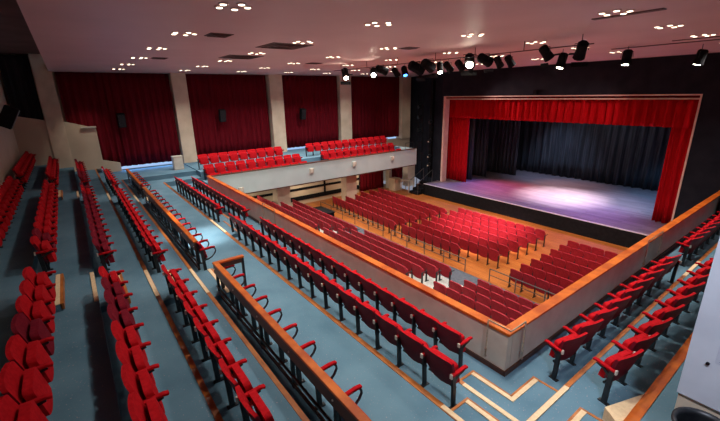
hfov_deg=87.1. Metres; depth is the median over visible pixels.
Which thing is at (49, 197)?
seat cushion
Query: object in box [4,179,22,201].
seat
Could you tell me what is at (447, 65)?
lantern
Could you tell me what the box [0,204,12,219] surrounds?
seat cushion
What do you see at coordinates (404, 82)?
wall pillar
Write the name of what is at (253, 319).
seat
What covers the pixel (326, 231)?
seat
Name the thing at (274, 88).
wall pillar
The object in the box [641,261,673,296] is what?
seat
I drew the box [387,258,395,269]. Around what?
seat
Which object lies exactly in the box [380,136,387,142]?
seat
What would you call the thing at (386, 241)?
seat
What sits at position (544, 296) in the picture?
rail
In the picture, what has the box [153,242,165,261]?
seat cushion
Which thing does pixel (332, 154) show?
seat cushion
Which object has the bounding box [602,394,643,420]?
block
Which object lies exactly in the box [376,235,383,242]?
seat
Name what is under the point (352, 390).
seat
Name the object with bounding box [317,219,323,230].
seat
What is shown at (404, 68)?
lantern
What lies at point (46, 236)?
seat cushion
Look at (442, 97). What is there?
wall
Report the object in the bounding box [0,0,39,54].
ceiling
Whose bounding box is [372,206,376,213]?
seat
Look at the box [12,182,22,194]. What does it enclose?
seat cushion
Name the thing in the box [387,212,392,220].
seat
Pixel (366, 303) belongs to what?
seat cushion
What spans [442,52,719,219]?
wall
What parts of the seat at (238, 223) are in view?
backrest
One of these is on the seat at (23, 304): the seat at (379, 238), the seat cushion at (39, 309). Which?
the seat cushion at (39, 309)
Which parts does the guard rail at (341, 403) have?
rail post, rail panel, rail post, rail post, rail post, rail post, rail post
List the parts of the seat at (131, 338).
backrest, armrest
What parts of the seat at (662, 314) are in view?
armrest, backrest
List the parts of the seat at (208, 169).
backrest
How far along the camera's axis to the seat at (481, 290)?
12.51 m
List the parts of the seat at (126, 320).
backrest, armrest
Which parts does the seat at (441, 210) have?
backrest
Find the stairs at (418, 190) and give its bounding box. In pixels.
[409,168,431,194]
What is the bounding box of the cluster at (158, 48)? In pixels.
[146,47,167,49]
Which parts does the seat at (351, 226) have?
backrest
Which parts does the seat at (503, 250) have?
backrest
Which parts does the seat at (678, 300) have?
armrest, backrest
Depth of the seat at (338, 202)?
25.04 m
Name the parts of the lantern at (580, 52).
barn door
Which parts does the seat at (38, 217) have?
backrest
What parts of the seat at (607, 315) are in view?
armrest, backrest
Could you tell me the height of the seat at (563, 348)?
0.822 m
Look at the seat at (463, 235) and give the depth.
18.46 m
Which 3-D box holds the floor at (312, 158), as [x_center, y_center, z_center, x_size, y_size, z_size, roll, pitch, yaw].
[-3.081,-3.050,25.359,14.700,1.150,0.900,-13,21,-35]
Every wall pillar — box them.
[28,54,75,171]
[168,73,197,162]
[265,75,286,151]
[336,76,351,141]
[397,77,410,138]
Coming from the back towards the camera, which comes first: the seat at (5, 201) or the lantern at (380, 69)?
the lantern at (380, 69)
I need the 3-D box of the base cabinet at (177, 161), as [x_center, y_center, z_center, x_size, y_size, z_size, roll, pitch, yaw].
[-10.471,-2.754,21.774,0.540,0.760,0.480,-13,21,-35]
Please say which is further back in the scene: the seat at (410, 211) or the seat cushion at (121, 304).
the seat at (410, 211)
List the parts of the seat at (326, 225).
backrest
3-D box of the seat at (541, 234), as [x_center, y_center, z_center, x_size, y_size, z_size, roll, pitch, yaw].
[8.948,1.309,18.785,0.358,0.840,0.550,-13,21,-35]
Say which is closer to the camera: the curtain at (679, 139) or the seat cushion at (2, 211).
the seat cushion at (2, 211)
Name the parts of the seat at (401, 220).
backrest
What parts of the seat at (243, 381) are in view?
backrest, armrest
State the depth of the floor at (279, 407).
6.31 m
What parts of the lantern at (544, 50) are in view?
barn door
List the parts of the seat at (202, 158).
backrest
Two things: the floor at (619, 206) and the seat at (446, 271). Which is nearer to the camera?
the seat at (446, 271)
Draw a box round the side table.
[400,178,413,192]
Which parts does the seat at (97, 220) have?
backrest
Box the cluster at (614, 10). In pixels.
[597,9,634,15]
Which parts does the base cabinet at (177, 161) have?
door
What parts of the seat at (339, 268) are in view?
backrest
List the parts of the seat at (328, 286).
backrest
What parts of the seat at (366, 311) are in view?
backrest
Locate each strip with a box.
[90,272,98,301]
[144,270,159,296]
[189,268,208,293]
[210,220,226,231]
[441,405,463,420]
[462,383,518,420]
[527,385,568,420]
[683,261,700,275]
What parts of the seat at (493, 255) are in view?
backrest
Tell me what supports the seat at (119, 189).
on the floor at (279, 407)
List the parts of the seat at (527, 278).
backrest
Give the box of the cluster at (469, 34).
[460,33,484,36]
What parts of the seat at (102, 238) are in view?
backrest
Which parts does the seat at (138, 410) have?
backrest, armrest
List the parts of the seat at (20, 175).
backrest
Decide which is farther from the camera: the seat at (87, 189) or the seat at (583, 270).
the seat at (583, 270)
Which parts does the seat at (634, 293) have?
backrest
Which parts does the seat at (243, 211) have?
backrest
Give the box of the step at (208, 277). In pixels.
[196,268,229,300]
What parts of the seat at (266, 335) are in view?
armrest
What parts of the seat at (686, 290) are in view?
armrest, backrest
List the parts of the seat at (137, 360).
backrest, armrest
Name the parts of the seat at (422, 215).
backrest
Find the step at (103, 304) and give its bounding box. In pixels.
[95,273,130,312]
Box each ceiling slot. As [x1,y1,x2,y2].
[591,8,666,19]
[611,39,719,49]
[672,36,719,40]
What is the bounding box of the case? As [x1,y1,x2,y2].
[313,206,334,216]
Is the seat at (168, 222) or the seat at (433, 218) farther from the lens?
the seat at (433, 218)
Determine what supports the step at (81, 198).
on the floor at (185, 401)
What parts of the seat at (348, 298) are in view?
backrest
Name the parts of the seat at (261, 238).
backrest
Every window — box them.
[102,161,171,169]
[287,144,320,149]
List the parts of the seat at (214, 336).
backrest, armrest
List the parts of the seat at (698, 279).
armrest, backrest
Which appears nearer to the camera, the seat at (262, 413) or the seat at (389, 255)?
the seat at (262, 413)
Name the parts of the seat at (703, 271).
backrest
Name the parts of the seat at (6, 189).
backrest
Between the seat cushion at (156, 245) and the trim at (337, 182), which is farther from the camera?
the trim at (337, 182)
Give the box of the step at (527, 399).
[461,370,557,420]
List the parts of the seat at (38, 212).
backrest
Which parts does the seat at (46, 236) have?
backrest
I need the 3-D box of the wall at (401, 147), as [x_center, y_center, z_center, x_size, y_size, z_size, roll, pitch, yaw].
[2.283,-4.663,30.293,0.120,1.160,6.100,-13,21,-35]
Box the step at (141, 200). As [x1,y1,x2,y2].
[138,196,150,206]
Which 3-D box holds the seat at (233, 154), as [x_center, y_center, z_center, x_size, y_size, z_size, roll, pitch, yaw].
[-7.404,-3.072,22.343,0.388,0.822,0.596,15,24,43]
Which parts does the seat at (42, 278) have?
backrest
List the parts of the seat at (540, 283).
backrest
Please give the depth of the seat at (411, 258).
15.04 m
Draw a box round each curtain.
[446,117,469,181]
[466,118,475,179]
[472,119,489,176]
[486,119,520,174]
[517,96,670,190]
[651,95,699,222]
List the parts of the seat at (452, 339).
backrest, armrest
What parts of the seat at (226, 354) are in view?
backrest, armrest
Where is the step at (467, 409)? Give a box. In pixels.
[451,397,602,420]
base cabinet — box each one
[171,155,183,169]
[389,177,400,190]
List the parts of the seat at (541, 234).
backrest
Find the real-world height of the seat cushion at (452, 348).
0.400 m
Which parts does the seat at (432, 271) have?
backrest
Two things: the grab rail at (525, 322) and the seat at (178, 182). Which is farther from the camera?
the seat at (178, 182)
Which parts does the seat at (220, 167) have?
backrest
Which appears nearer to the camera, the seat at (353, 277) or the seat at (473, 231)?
the seat at (353, 277)
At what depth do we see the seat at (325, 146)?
25.84 m
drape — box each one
[0,54,43,119]
[55,72,180,166]
[185,74,270,157]
[282,75,338,147]
[351,76,398,139]
[360,171,382,190]
[392,167,402,178]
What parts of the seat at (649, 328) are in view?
armrest, backrest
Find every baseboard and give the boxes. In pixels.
[248,214,504,375]
[503,212,716,376]
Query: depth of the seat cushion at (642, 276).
8.55 m
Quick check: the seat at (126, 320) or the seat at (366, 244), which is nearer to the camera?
the seat at (126, 320)
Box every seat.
[0,185,19,209]
[0,188,18,213]
[0,192,16,217]
[0,198,14,222]
[0,204,12,228]
[0,208,10,234]
[0,214,8,240]
[0,220,5,247]
[0,361,53,415]
[0,393,52,420]
[2,181,21,205]
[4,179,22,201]
[5,334,53,382]
[6,176,23,198]
[11,313,54,355]
[12,168,27,191]
[14,166,28,186]
[15,164,29,183]
[15,295,54,332]
[16,163,30,181]
[18,161,31,172]
[19,159,31,170]
[19,279,55,314]
[20,158,32,169]
[22,266,55,297]
[30,236,56,271]
[31,228,56,252]
[33,221,56,244]
[35,215,57,236]
[36,210,57,230]
[37,205,57,224]
[38,200,57,218]
[39,196,57,213]
[40,192,57,208]
[41,189,57,203]
[42,182,58,197]
[42,185,57,199]
[43,180,58,194]
[45,170,58,188]
[45,172,58,185]
[78,175,90,186]
[79,182,92,191]
[80,185,93,194]
[81,188,94,197]
[81,191,95,201]
[82,194,97,208]
[83,198,98,206]
[84,201,100,217]
[84,205,101,218]
[85,210,102,222]
[86,214,105,232]
[88,219,106,234]
[89,225,108,240]
[90,231,110,262]
[92,238,116,271]
[98,266,125,293]
[101,277,130,307]
[104,289,135,323]
[107,304,140,339]
[108,177,120,195]
[111,320,147,360]
[112,185,124,204]
[114,188,126,207]
[115,340,155,384]
[116,190,128,211]
[118,193,130,215]
[119,197,132,218]
[121,200,134,222]
[121,363,164,412]
[124,203,137,227]
[126,207,140,231]
[127,390,168,420]
[128,211,143,236]
[131,216,146,242]
[134,221,150,248]
[137,226,153,254]
[140,182,150,196]
[141,232,158,261]
[145,238,167,272]
[153,195,162,212]
[159,202,169,219]
[161,264,181,293]
[167,209,176,228]
[167,275,189,312]
[170,213,181,232]
[174,176,181,191]
[175,218,186,238]
[175,287,198,326]
[177,178,184,193]
[179,222,191,243]
[180,180,187,196]
[183,182,190,198]
[183,301,209,343]
[186,184,194,201]
[186,227,196,249]
[189,187,197,204]
[190,233,202,257]
[191,176,198,188]
[193,189,201,206]
[193,317,221,361]
[194,178,201,189]
[196,239,215,270]
[197,154,209,169]
[197,180,204,191]
[197,191,205,210]
[201,182,208,193]
[201,194,209,213]
[203,164,216,179]
[204,184,212,196]
[205,197,214,216]
[205,336,235,383]
[208,153,219,163]
[208,186,216,199]
[209,200,224,221]
[212,189,220,202]
[214,163,226,172]
[216,191,224,206]
[218,152,229,161]
[218,358,252,409]
[220,265,235,288]
[221,194,229,211]
[225,161,237,171]
[225,197,234,214]
[228,151,239,160]
[228,213,240,231]
[229,273,245,305]
[230,200,240,215]
[235,217,247,240]
[235,384,273,420]
[236,160,247,169]
[236,203,250,219]
[237,150,248,159]
[239,284,256,317]
[241,222,254,245]
[246,159,256,168]
[247,149,257,158]
[248,227,262,251]
[250,295,268,331]
[255,158,266,167]
[256,148,266,157]
[256,232,271,257]
[259,217,271,234]
[263,308,281,346]
[265,147,275,159]
[265,157,276,165]
[265,238,280,264]
[266,221,278,238]
[273,146,283,156]
[273,225,286,243]
[274,156,285,164]
[274,244,290,271]
[278,323,297,364]
[281,230,295,249]
[283,155,293,163]
[284,251,302,279]
[290,235,304,255]
[292,154,302,162]
[295,258,314,288]
[295,340,316,385]
[298,215,303,222]
[299,240,314,261]
[303,218,309,225]
[305,143,315,155]
[307,267,328,298]
[309,220,319,229]
[309,246,325,268]
[312,217,317,225]
[313,142,322,153]
[314,360,337,409]
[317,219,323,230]
[319,252,337,275]
[320,142,329,151]
[320,150,329,160]
[321,276,343,309]
[323,222,333,230]
[323,227,328,235]
[328,141,336,149]
[328,149,336,158]
[329,230,335,238]
[331,220,336,230]
[331,259,350,284]
[335,140,343,148]
[335,149,343,156]
[335,233,341,241]
[336,198,340,209]
[336,223,346,233]
[336,287,361,321]
[337,228,343,236]
[339,384,362,420]
[340,199,343,210]
[341,236,347,245]
[342,140,350,147]
[342,148,351,155]
[343,221,349,231]
[343,231,349,238]
[344,201,348,212]
[344,267,364,293]
[348,139,356,146]
[348,203,352,214]
[348,239,355,248]
[349,147,358,154]
[349,224,359,233]
[349,234,356,242]
[351,229,357,236]
[353,205,357,216]
[353,298,380,334]
[355,138,363,145]
[355,243,362,252]
[356,146,364,153]
[356,237,362,245]
[357,207,361,218]
[357,232,363,239]
[358,276,379,303]
[361,138,369,145]
[362,208,366,220]
[362,246,369,256]
[363,145,371,152]
[363,235,370,242]
[363,240,370,248]
[364,230,370,236]
[366,210,371,223]
[368,137,375,144]
[369,145,376,151]
[370,233,376,239]
[370,238,376,245]
[370,243,377,252]
[370,250,378,260]
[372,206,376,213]
[372,213,377,225]
[373,312,402,349]
[374,136,381,143]
[374,285,397,314]
[375,144,382,151]
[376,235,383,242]
[377,202,381,209]
[377,208,381,215]
[377,215,382,227]
[377,241,384,248]
[377,247,385,255]
[378,254,386,264]
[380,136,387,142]
[381,143,389,150]
[382,204,386,211]
[382,210,387,217]
[383,217,388,230]
[383,238,390,245]
[384,244,391,252]
[385,250,393,260]
[387,143,395,150]
[387,206,392,213]
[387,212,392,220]
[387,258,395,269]
[388,219,398,235]
[390,241,397,248]
[391,295,417,326]
[392,208,397,215]
[392,247,399,255]
[393,215,398,224]
[393,254,402,264]
[395,327,428,367]
[396,263,411,275]
[397,204,402,210]
[397,245,405,252]
[398,210,403,217]
[398,217,408,230]
[400,251,407,259]
[401,200,406,206]
[401,224,408,238]
[402,206,407,212]
[402,258,411,273]
[403,212,408,221]
[405,248,413,255]
[408,208,413,214]
[408,227,415,240]
[408,255,416,263]
[409,214,418,226]
[410,307,439,340]
[411,221,418,229]
[411,263,426,283]
[412,204,417,210]
[413,251,421,259]
[414,210,419,219]
[416,230,423,243]
[417,259,425,273]
[418,206,423,211]
[418,224,425,232]
[419,212,428,223]
[420,344,467,408]
[421,218,428,225]
[421,255,430,263]
[423,207,429,216]
[423,233,431,247]
[425,263,441,281]
[426,226,433,235]
[427,203,432,209]
[428,221,435,229]
[429,209,439,220]
[429,259,439,276]
[431,216,438,222]
[431,235,440,250]
[432,320,472,367]
[433,205,438,214]
[433,229,441,238]
[433,281,446,294]
[436,223,443,231]
[438,218,445,225]
[438,263,454,285]
[439,207,447,217]
[440,213,447,219]
[440,239,449,253]
[441,232,449,242]
[443,226,451,234]
[445,220,453,228]
[446,287,460,302]
[447,215,454,222]
[449,210,456,216]
[449,242,462,261]
[449,280,461,293]
[450,235,458,244]
[451,229,459,237]
[453,223,461,231]
[455,217,462,224]
[457,212,464,219]
[458,208,464,214]
[459,238,467,252]
[460,231,468,240]
[460,294,474,309]
[461,225,469,233]
[462,286,475,300]
[463,220,470,227]
[463,280,476,292]
[464,214,471,221]
[465,210,472,216]
[467,241,477,256]
[469,234,478,243]
[470,228,478,237]
[471,222,479,229]
[472,217,480,224]
[473,212,480,217]
[474,302,490,317]
[475,293,490,306]
[476,245,487,260]
[476,285,490,297]
[477,279,489,289]
[478,237,487,246]
[479,225,488,232]
[479,231,488,239]
[480,214,488,220]
[480,219,488,225]
[486,248,500,268]
[487,240,497,250]
[488,221,497,228]
[488,227,497,235]
[488,234,497,242]
[489,216,497,222]
[489,284,503,295]
[490,292,504,304]
[490,300,506,314]
[490,309,508,325]
[497,218,505,225]
[497,224,506,231]
[497,230,507,238]
[498,237,507,245]
[498,244,511,263]
[503,290,517,301]
[504,298,520,311]
[506,221,515,227]
[506,227,516,234]
[506,307,522,319]
[507,233,517,241]
[508,240,521,259]
[508,269,522,286]
[515,223,524,230]
[516,229,526,237]
[517,236,530,254]
[517,297,533,308]
[520,263,532,275]
[520,273,535,292]
[520,305,531,314]
[524,226,534,232]
[526,232,539,250]
[530,258,542,269]
[532,268,545,279]
[532,278,549,297]
[534,229,547,246]
[540,253,552,264]
[542,262,555,274]
[544,332,587,381]
[545,272,559,284]
[547,283,563,299]
[549,249,561,258]
[552,257,565,268]
[555,267,569,278]
[558,244,570,253]
[558,277,573,288]
[561,253,574,262]
[563,319,603,365]
[564,261,578,272]
[567,240,578,248]
[568,271,583,281]
[570,248,583,257]
[574,256,587,266]
[578,244,591,252]
[578,266,592,275]
[579,306,618,351]
[582,252,596,260]
[587,260,601,269]
[591,247,603,256]
[593,349,643,405]
[594,296,631,338]
[595,255,609,264]
[603,251,617,259]
[607,286,643,326]
[611,332,659,385]
[619,277,653,315]
[627,317,673,367]
[631,269,664,305]
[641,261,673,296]
[642,304,684,351]
[650,254,681,288]
[655,292,695,337]
[666,281,705,324]
[676,236,703,266]
[677,274,708,312]
[683,231,710,260]
[686,266,710,302]
[689,226,715,254]
[695,222,719,249]
[695,258,713,291]
[701,219,719,243]
[707,216,719,239]
[712,214,719,234]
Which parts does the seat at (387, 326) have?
backrest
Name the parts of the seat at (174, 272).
backrest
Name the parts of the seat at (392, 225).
backrest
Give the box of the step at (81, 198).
[79,193,95,203]
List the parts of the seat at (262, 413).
backrest, armrest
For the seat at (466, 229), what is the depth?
19.31 m
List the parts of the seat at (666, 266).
backrest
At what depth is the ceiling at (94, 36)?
8.69 m
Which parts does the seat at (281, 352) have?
armrest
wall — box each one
[0,54,409,181]
[0,80,20,185]
[13,117,121,171]
[207,177,511,370]
[214,149,414,192]
[247,175,358,205]
[399,146,416,163]
[409,73,442,181]
[424,184,646,247]
[428,73,435,176]
[439,97,443,180]
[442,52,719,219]
[509,197,719,366]
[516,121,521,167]
[674,393,719,417]
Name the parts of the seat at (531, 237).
backrest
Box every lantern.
[341,68,352,84]
[369,67,376,78]
[375,65,388,75]
[392,67,400,77]
[401,66,408,76]
[408,61,425,81]
[420,58,438,77]
[436,62,443,73]
[443,59,453,73]
[454,58,464,71]
[461,53,476,75]
[477,53,497,72]
[493,56,503,68]
[504,53,515,67]
[539,44,559,67]
[555,49,567,68]
[568,40,588,66]
[620,46,633,64]
[691,44,708,64]
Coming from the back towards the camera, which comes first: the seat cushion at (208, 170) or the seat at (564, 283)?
the seat cushion at (208, 170)
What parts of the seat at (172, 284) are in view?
backrest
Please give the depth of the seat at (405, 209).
22.86 m
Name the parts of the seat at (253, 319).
armrest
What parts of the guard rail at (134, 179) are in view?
rail panel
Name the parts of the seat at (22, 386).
backrest, armrest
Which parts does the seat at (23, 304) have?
backrest, armrest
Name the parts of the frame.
moulding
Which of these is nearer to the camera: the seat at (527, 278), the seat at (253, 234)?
the seat at (253, 234)
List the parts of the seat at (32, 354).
backrest, armrest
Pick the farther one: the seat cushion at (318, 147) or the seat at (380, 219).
the seat cushion at (318, 147)
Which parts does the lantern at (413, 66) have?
barn door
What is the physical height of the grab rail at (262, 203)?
0.690 m
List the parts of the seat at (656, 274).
backrest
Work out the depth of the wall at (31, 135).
19.82 m
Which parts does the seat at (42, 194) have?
backrest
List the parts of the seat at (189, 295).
backrest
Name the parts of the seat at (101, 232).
backrest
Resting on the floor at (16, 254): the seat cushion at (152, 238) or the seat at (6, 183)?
the seat at (6, 183)
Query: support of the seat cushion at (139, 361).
on the seat at (137, 360)
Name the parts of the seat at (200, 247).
backrest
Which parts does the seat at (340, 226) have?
backrest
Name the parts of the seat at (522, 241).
backrest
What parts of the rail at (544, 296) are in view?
rail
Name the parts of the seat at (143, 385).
backrest, armrest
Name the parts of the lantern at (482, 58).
barn door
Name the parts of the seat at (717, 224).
backrest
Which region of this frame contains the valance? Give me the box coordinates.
[449,96,699,127]
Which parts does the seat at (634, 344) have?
armrest, backrest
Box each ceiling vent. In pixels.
[150,57,166,59]
[204,33,233,37]
[219,55,263,58]
[255,42,312,49]
[398,47,419,49]
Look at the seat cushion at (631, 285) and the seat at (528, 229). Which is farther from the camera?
the seat at (528, 229)
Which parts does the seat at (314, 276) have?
backrest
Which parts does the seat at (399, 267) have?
backrest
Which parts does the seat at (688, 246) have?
backrest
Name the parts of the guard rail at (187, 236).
rail panel, rail post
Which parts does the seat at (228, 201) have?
backrest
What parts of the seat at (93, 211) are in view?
backrest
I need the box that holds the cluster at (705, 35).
[689,33,716,36]
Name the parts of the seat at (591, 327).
armrest, backrest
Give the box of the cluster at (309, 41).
[292,40,313,43]
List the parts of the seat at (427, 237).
backrest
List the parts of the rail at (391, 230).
rail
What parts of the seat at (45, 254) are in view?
backrest, armrest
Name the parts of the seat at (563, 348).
armrest, backrest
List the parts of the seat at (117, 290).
backrest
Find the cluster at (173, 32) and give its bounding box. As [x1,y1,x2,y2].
[170,31,197,35]
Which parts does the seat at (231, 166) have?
backrest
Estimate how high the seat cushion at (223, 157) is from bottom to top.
0.400 m
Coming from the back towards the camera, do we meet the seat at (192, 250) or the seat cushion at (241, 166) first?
the seat cushion at (241, 166)
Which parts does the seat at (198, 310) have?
backrest, armrest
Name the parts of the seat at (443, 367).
armrest, backrest, armrest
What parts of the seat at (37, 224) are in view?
backrest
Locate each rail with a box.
[126,169,143,198]
[142,187,200,269]
[212,254,371,420]
[262,203,275,223]
[320,201,382,230]
[391,230,465,270]
[484,319,526,359]
[488,269,554,301]
[642,231,663,264]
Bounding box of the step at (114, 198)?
[110,196,118,205]
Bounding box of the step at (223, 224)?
[217,221,240,237]
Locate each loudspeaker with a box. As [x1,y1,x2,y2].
[0,105,19,129]
[116,113,126,127]
[218,109,225,121]
[299,108,305,119]
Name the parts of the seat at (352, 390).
armrest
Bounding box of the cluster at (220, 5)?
[214,2,251,10]
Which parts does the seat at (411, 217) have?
backrest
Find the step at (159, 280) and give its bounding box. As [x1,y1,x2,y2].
[150,270,174,305]
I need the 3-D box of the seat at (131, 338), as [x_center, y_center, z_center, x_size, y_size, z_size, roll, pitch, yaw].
[-3.092,1.909,5.181,0.388,0.822,0.596,-13,21,-35]
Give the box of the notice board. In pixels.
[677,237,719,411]
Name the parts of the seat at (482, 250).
backrest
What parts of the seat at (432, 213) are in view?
backrest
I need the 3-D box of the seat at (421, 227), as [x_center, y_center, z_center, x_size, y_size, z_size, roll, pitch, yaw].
[3.301,1.095,19.833,0.358,0.840,0.515,-13,21,-35]
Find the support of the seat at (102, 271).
on the floor at (185, 401)
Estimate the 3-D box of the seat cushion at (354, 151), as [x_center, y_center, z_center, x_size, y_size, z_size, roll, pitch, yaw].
[-0.405,-4.045,26.337,0.165,0.400,0.480,15,24,43]
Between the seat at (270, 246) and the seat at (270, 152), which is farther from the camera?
the seat at (270, 152)
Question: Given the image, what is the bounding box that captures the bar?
[336,34,593,70]
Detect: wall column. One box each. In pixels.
[272,187,290,205]
[341,175,356,200]
[386,169,391,187]
[402,165,414,185]
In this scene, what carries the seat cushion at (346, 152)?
on the seat at (346, 151)
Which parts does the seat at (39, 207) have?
backrest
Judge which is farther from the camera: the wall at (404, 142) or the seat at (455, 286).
the wall at (404, 142)
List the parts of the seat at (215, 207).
backrest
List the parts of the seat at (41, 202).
backrest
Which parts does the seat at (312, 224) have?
backrest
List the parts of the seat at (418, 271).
backrest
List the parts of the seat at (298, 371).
armrest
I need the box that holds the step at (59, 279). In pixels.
[49,273,64,312]
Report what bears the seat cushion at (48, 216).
on the seat at (38, 212)
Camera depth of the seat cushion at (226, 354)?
5.12 m
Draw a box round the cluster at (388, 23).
[364,21,392,26]
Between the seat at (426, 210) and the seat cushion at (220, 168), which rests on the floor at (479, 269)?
the seat at (426, 210)
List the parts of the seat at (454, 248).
backrest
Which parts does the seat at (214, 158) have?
backrest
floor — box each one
[0,165,48,396]
[37,167,121,420]
[75,169,215,420]
[98,164,196,183]
[103,180,301,420]
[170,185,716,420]
[183,143,381,169]
[196,146,399,179]
[199,190,719,394]
[292,182,627,304]
[320,229,433,288]
[333,230,462,286]
[333,231,448,287]
[425,168,666,234]
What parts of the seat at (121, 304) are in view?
backrest, armrest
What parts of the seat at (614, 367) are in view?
armrest, backrest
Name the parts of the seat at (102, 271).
backrest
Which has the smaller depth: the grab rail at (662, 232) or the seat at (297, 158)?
the grab rail at (662, 232)
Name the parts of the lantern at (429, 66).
barn door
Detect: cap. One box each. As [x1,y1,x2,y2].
[206,175,514,336]
[211,148,415,176]
[507,190,719,332]
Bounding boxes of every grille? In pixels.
[11,110,19,128]
[118,115,125,126]
[220,111,225,121]
[302,110,305,118]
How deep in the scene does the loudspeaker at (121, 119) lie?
20.86 m
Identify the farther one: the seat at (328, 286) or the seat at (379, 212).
the seat at (379, 212)
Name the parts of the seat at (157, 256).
backrest, armrest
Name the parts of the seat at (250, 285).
armrest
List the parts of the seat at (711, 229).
backrest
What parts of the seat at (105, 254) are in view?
backrest, armrest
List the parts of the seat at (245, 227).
backrest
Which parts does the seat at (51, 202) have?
backrest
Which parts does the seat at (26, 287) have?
backrest, armrest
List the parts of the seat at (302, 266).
backrest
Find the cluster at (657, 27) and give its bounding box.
[653,24,684,28]
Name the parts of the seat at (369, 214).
backrest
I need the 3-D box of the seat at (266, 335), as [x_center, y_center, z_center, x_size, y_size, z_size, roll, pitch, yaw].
[-1.386,2.044,6.422,0.428,0.772,0.596,-13,21,-35]
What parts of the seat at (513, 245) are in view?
backrest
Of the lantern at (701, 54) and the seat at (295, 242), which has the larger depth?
the lantern at (701, 54)
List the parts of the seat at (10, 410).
backrest, armrest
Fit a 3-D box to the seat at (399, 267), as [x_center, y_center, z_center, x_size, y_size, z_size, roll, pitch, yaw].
[1.531,2.253,13.448,0.358,0.840,0.550,-13,21,-35]
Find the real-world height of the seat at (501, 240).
0.840 m
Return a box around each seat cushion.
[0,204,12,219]
[0,208,10,225]
[0,215,7,231]
[0,225,4,238]
[1,199,14,214]
[4,195,16,210]
[6,192,17,205]
[8,188,19,201]
[10,185,20,197]
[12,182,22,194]
[14,179,23,191]
[18,400,48,420]
[19,171,27,182]
[22,367,52,415]
[26,340,53,382]
[29,318,54,355]
[32,300,54,332]
[35,285,55,314]
[37,271,55,297]
[41,240,56,261]
[42,232,56,252]
[43,225,56,244]
[44,219,57,236]
[45,214,57,230]
[46,209,57,224]
[47,200,57,213]
[47,204,57,218]
[48,196,57,208]
[51,175,58,185]
[95,218,105,232]
[96,223,105,234]
[98,229,107,240]
[100,235,110,249]
[102,242,114,262]
[110,271,125,293]
[113,282,130,307]
[116,294,135,323]
[120,309,140,339]
[125,325,147,360]
[131,345,155,384]
[138,368,164,412]
[141,224,148,239]
[145,230,151,243]
[146,396,167,420]
[148,236,155,250]
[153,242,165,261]
[170,269,181,292]
[177,279,189,304]
[185,291,198,319]
[194,305,209,336]
[199,157,208,163]
[204,321,221,355]
[205,167,214,174]
[210,155,218,162]
[216,165,225,172]
[216,340,235,378]
[220,154,228,161]
[227,164,236,171]
[230,153,238,160]
[231,363,252,405]
[237,163,246,169]
[239,152,247,159]
[247,161,255,168]
[248,390,273,420]
[249,151,256,158]
[257,160,265,167]
[258,150,265,157]
[267,150,274,156]
[267,159,274,165]
[275,149,282,155]
[276,158,283,164]
[285,157,292,163]
[294,156,300,162]
[307,145,313,151]
[315,144,321,150]
[322,144,328,149]
[322,153,328,158]
[329,143,335,148]
[330,152,336,157]
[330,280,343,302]
[336,142,342,147]
[337,151,343,156]
[343,141,349,147]
[344,150,350,155]
[346,290,361,314]
[350,141,355,146]
[351,149,356,154]
[356,140,362,145]
[363,302,380,314]
[383,316,402,328]
[407,331,428,346]
[444,324,465,351]
[549,333,577,357]
[569,320,592,334]
[588,308,607,319]
[598,350,631,377]
[602,298,619,307]
[615,288,631,297]
[618,333,647,352]
[628,279,642,287]
[634,319,661,335]
[638,271,653,278]
[648,306,672,321]
[649,264,660,270]
[658,257,668,263]
[661,294,682,308]
[673,284,693,296]
[678,238,692,252]
[686,275,702,283]
[695,266,709,274]
[704,259,712,265]
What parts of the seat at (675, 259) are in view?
backrest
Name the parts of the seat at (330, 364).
armrest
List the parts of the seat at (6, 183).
backrest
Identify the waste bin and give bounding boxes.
[671,407,719,420]
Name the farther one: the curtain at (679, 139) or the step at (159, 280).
the curtain at (679, 139)
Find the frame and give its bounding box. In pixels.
[440,94,702,220]
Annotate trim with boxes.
[95,169,223,420]
[122,180,309,420]
[163,182,464,420]
[222,213,513,416]
[245,165,413,193]
[252,178,358,197]
[272,185,358,202]
[424,183,647,235]
[526,242,717,420]
[623,332,692,420]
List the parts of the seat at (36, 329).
backrest, armrest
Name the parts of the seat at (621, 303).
armrest, backrest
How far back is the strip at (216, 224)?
12.79 m
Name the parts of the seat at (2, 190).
backrest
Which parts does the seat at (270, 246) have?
backrest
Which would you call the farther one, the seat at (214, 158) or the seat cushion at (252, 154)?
the seat cushion at (252, 154)
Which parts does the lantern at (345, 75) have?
barn door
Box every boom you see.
[416,95,423,183]
[426,106,432,180]
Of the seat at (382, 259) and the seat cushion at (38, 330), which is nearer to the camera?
the seat cushion at (38, 330)
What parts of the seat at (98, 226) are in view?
backrest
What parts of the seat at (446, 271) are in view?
backrest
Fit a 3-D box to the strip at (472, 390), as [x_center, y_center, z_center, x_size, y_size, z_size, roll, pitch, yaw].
[1.946,2.876,5.648,0.073,0.028,0.990,-13,21,-35]
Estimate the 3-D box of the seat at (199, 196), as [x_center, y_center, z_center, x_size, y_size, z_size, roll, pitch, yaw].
[-6.321,-0.361,15.325,0.388,0.822,0.596,-13,21,-35]
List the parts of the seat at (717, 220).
backrest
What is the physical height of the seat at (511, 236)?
0.840 m
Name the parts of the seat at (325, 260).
backrest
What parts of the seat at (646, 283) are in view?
backrest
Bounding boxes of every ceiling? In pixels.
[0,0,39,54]
[16,0,719,76]
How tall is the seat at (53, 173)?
0.822 m
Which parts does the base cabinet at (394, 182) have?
door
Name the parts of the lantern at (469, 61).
barn door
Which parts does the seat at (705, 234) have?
backrest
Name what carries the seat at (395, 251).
on the floor at (431, 280)
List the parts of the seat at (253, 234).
backrest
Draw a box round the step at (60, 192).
[58,190,62,200]

